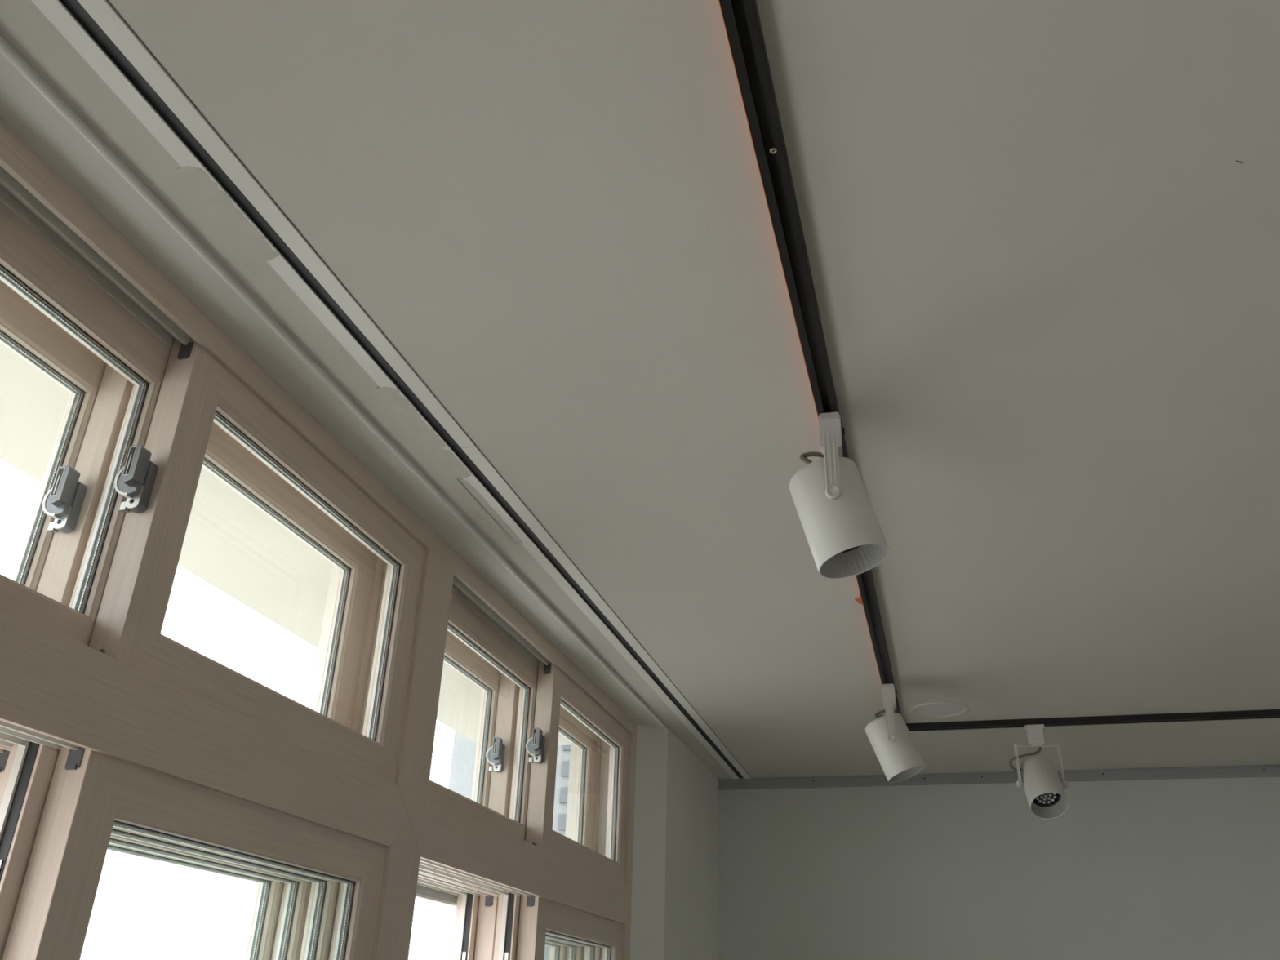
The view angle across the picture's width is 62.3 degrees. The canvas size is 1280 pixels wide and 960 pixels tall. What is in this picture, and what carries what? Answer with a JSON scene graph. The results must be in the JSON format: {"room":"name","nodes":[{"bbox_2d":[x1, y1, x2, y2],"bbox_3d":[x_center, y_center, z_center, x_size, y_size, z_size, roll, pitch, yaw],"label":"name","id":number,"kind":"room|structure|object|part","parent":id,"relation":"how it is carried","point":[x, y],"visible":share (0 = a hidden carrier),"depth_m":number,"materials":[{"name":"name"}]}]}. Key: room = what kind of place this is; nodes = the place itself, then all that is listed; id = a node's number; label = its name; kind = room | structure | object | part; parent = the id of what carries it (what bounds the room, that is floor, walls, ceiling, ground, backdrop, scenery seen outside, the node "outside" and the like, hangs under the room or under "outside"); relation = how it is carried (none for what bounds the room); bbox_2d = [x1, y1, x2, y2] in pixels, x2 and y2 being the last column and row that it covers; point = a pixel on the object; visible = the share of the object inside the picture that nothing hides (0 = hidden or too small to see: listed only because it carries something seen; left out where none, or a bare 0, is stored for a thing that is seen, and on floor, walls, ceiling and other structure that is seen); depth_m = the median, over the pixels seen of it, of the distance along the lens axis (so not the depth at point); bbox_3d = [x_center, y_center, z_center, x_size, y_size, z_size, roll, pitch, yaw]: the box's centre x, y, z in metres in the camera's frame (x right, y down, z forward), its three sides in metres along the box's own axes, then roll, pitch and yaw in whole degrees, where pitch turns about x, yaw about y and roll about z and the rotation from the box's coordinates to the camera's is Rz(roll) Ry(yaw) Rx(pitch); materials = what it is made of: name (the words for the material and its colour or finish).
{"room":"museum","nodes":[
{"label":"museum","id":0,"kind":"room"},
{"bbox_2d":[0,35,719,959],"bbox_3d":[-0.917,0.500,0.545,0.322,2.658,8.385,-6,-28,14],"label":"wall","id":1,"kind":"structure","parent":0,"point":[674,909],"depth_m":2.09,"materials":[{"name":"paint"}]},
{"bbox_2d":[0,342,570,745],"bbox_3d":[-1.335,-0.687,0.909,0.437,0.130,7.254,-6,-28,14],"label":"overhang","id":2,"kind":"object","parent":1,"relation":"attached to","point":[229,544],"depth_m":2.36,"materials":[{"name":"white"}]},
{"bbox_2d":[0,119,636,959],"bbox_3d":[-0.787,0.491,1.307,0.271,1.574,4.763,-6,-28,14],"label":"window","id":3,"kind":"structure","parent":1,"relation":"in","point":[117,734],"depth_m":1.63,"materials":[{"name":"brown wood"}]},
{"bbox_3d":[-0.926,-0.108,1.242,0.047,0.515,0.777,-6,-28,14],"label":"sash","id":4,"kind":"part","parent":3,"relation":"part of","materials":[{"name":"brown wood"}]},
{"bbox_3d":[-0.817,-0.119,1.214,0.047,0.515,0.777,-6,-28,14],"label":"sash","id":5,"kind":"part","parent":3,"relation":"part of","materials":[{"name":"brown wood"}]},
{"bbox_3d":[-0.714,0.907,1.473,0.047,0.894,0.791,-6,-28,14],"label":"sash","id":6,"kind":"part","parent":3,"relation":"part of","materials":[{"name":"brown wood"}]},
{"bbox_3d":[-0.660,0.891,1.439,0.047,0.894,0.796,-6,-28,14],"label":"sash","id":7,"kind":"part","parent":3,"relation":"part of","materials":[{"name":"brown wood"}]},
{"bbox_3d":[-0.605,0.897,1.445,0.047,0.894,0.791,-6,-28,14],"label":"sash","id":8,"kind":"part","parent":3,"relation":"part of","materials":[{"name":"brown wood"}]},
{"bbox_3d":[-0.768,0.902,1.466,0.047,0.894,0.796,-6,-28,14],"label":"sash","id":9,"kind":"part","parent":3,"relation":"part of","materials":[{"name":"clear glass"}]},
{"bbox_3d":[-0.691,0.205,1.835,0.047,0.515,0.791,-6,-28,14],"label":"sash","id":10,"kind":"part","parent":3,"relation":"part of","materials":[{"name":"brown wood"}]},
{"bbox_3d":[-0.826,0.485,1.317,0.099,1.506,4.673,-6,-28,14],"label":"guide rail","id":11,"kind":"part","parent":3,"relation":"part of","materials":[{"name":"beige wood"}]},
{"bbox_3d":[-0.582,0.195,1.807,0.047,0.515,0.791,-6,-28,14],"label":"sash","id":12,"kind":"part","parent":3,"relation":"part of","materials":[{"name":"brown wood"}]},
{"bbox_3d":[-0.820,0.492,1.311,0.112,1.574,4.754,-6,-28,14],"label":"frame","id":13,"kind":"part","parent":3,"relation":"part of","materials":[{"name":"brown wood"}]},
{"bbox_3d":[-0.508,0.606,2.600,0.047,0.515,0.785,-6,-28,14],"label":"sash","id":14,"kind":"part","parent":3,"relation":"part of","materials":[{"name":"brown wood"}]},
{"bbox_3d":[-0.399,0.595,2.572,0.047,0.515,0.785,-6,-28,14],"label":"sash","id":15,"kind":"part","parent":3,"relation":"part of","materials":[{"name":"brown wood"}]},
{"bbox_3d":[-0.350,1.616,2.825,0.047,0.894,0.787,-6,-28,14],"label":"sash","id":16,"kind":"part","parent":3,"relation":"part of","materials":[{"name":"brown wood"}]},
{"bbox_3d":[-0.296,1.621,2.831,0.047,0.894,0.782,-6,-28,14],"label":"sash","id":17,"kind":"part","parent":3,"relation":"part of","materials":[{"name":"brown wood"}]},
{"bbox_3d":[-0.273,0.919,3.193,0.047,0.515,0.782,-6,-28,14],"label":"sash","id":18,"kind":"part","parent":3,"relation":"part of","materials":[{"name":"brown wood"}]},
{"bbox_3d":[-0.242,1.606,2.797,0.047,0.894,0.787,-6,-28,14],"label":"sash","id":19,"kind":"part","parent":3,"relation":"part of","materials":[{"name":"brown wood"}]},
{"bbox_3d":[-0.187,1.611,2.803,0.047,0.894,0.782,-6,-28,14],"label":"sash","id":20,"kind":"part","parent":3,"relation":"part of","materials":[{"name":"brown wood"}]},
{"bbox_3d":[-0.164,0.909,3.165,0.047,0.515,0.782,-6,-28,14],"label":"sash","id":21,"kind":"part","parent":3,"relation":"part of","materials":[{"name":"brown wood"}]},
{"bbox_2d":[0,0,1279,778],"bbox_3d":[1.933,-0.883,0.395,5.518,0.172,8.073,-6,-28,14],"label":"ceiling","id":22,"kind":"structure","parent":0,"point":[1042,237],"depth_m":1.53,"materials":[{"name":"paint"}]},
{"bbox_2d":[31,0,476,450],"bbox_3d":[-0.770,-0.801,0.561,0.087,0.026,3.266,-6,-28,14],"label":"rail","id":23,"kind":"object","parent":22,"relation":"attached to","point":[95,28],"visible":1,"depth_m":1.37,"materials":[{"name":"metal"}]},
{"bbox_2d":[433,445,751,778],"bbox_3d":[0.043,0.590,3.207,0.089,0.026,2.933,-6,-28,14],"label":"rail","id":24,"kind":"object","parent":22,"relation":"attached to","point":[481,478],"visible":1,"depth_m":2.48,"materials":[{"name":"metal"}]},
{"bbox_2d":[718,0,900,714],"bbox_3d":[0.130,-0.417,1.204,0.052,0.021,5.650,-6,-28,14],"label":"track","id":25,"kind":"object","parent":22,"relation":"attached to","point":[741,19],"visible":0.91,"depth_m":1.34,"materials":[{"name":"black metal"}]},
{"bbox_2d":[789,412,889,578],"bbox_3d":[0.321,0.022,1.726,0.145,0.272,0.139,14,-30,-23],"label":"track spotlight","id":26,"kind":"object","parent":25,"relation":"attached to","point":[843,532],"visible":1,"depth_m":1.68,"materials":[{"name":"white plastic"}]},
{"bbox_3d":[0.302,0.021,1.656,0.024,0.024,0.022,-4,-28,11],"label":"knob","id":27,"kind":"part","parent":26,"relation":"part of","materials":[{"name":"white metal"}]},
{"bbox_3d":[0.343,-0.082,1.796,0.008,0.003,0.020,-4,-28,11],"label":"lock lever","id":28,"kind":"part","parent":26,"relation":"part of","materials":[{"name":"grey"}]},
{"bbox_2d":[865,683,925,782],"bbox_3d":[0.739,0.736,3.080,0.144,0.276,0.156,23,-34,-34],"label":"track spotlight","id":29,"kind":"object","parent":25,"relation":"attached to","point":[899,757],"visible":1,"depth_m":3.03,"materials":[{"name":"white plastic"}]},
{"bbox_3d":[0.716,0.735,3.011,0.024,0.024,0.022,-6,-28,14],"label":"knob","id":30,"kind":"part","parent":29,"relation":"part of","materials":[{"name":"white metal"}]},
{"bbox_2d":[909,701,969,718],"bbox_3d":[0.967,0.744,3.418,0.190,0.006,0.190,-6,-28,14],"label":"recessed light","id":31,"kind":"object","parent":22,"relation":"in","point":[940,709],"visible":1,"depth_m":3.41,"materials":[{"name":"white plastic"}]},
{"bbox_2d":[915,704,963,715],"bbox_3d":[0.967,0.743,3.418,0.151,0.003,0.151,-6,-28,14],"label":"diffuser","id":32,"kind":"object","parent":31,"relation":"attached to","point":[921,709],"depth_m":3.42,"materials":[{"name":"white plastic"}]},
{"bbox_2d":[905,709,1279,731],"bbox_3d":[2.791,0.653,3.110,3.936,0.020,0.034,-6,-28,14],"label":"track","id":33,"kind":"object","parent":22,"relation":"attached to","point":[1266,713],"visible":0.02,"depth_m":3.43,"materials":[{"name":"black metal"}]},
{"bbox_2d":[1008,724,1068,818],"bbox_3d":[1.291,0.938,3.413,0.154,0.298,0.178,13,-29,-20],"label":"track spotlight","id":34,"kind":"object","parent":33,"relation":"attached to","point":[1042,786],"visible":1,"depth_m":3.38,"materials":[{"name":"white plastic"}]},
{"bbox_3d":[1.226,0.979,3.408,0.022,0.024,0.024,-1,-27,6],"label":"knob","id":35,"kind":"part","parent":34,"relation":"part of","materials":[{"name":"white metal"}]},
{"bbox_3d":[1.356,0.976,3.394,0.022,0.024,0.024,-1,-27,6],"label":"knob","id":36,"kind":"part","parent":34,"relation":"part of","materials":[{"name":"white metal"}]},
{"bbox_2d":[718,776,1279,959],"bbox_3d":[3.054,2.061,3.320,5.674,2.658,0.156,-6,-28,14],"label":"wall","id":37,"kind":"structure","parent":0,"point":[1175,868],"depth_m":4.04,"materials":[{"name":"paint"}]},
{"bbox_2d":[717,764,1279,790],"bbox_3d":[2.982,1.022,3.789,5.501,0.042,0.012,-6,-28,14],"label":"crown molding","id":38,"kind":"structure","parent":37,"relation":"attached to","point":[1246,771],"depth_m":4.19,"materials":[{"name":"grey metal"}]},
{"label":"outside","id":39,"kind":"structure","parent":0,"visible":0},
{"bbox_3d":[19.277,42.811,62.894,624.000,0.156,624.000,-6,-28,14],"label":"ground","id":40,"kind":"structure","parent":39,"visible":0},
{"bbox_2d":[429,730,570,959],"bbox_3d":[-4.282,37.205,129.063,34.000,69.000,16.400,-6,-28,14],"label":"apartment tower","id":41,"kind":"structure","parent":40,"relation":"on","point":[464,752],"depth_m":122.44,"materials":[{"name":"grey"}]}
]}

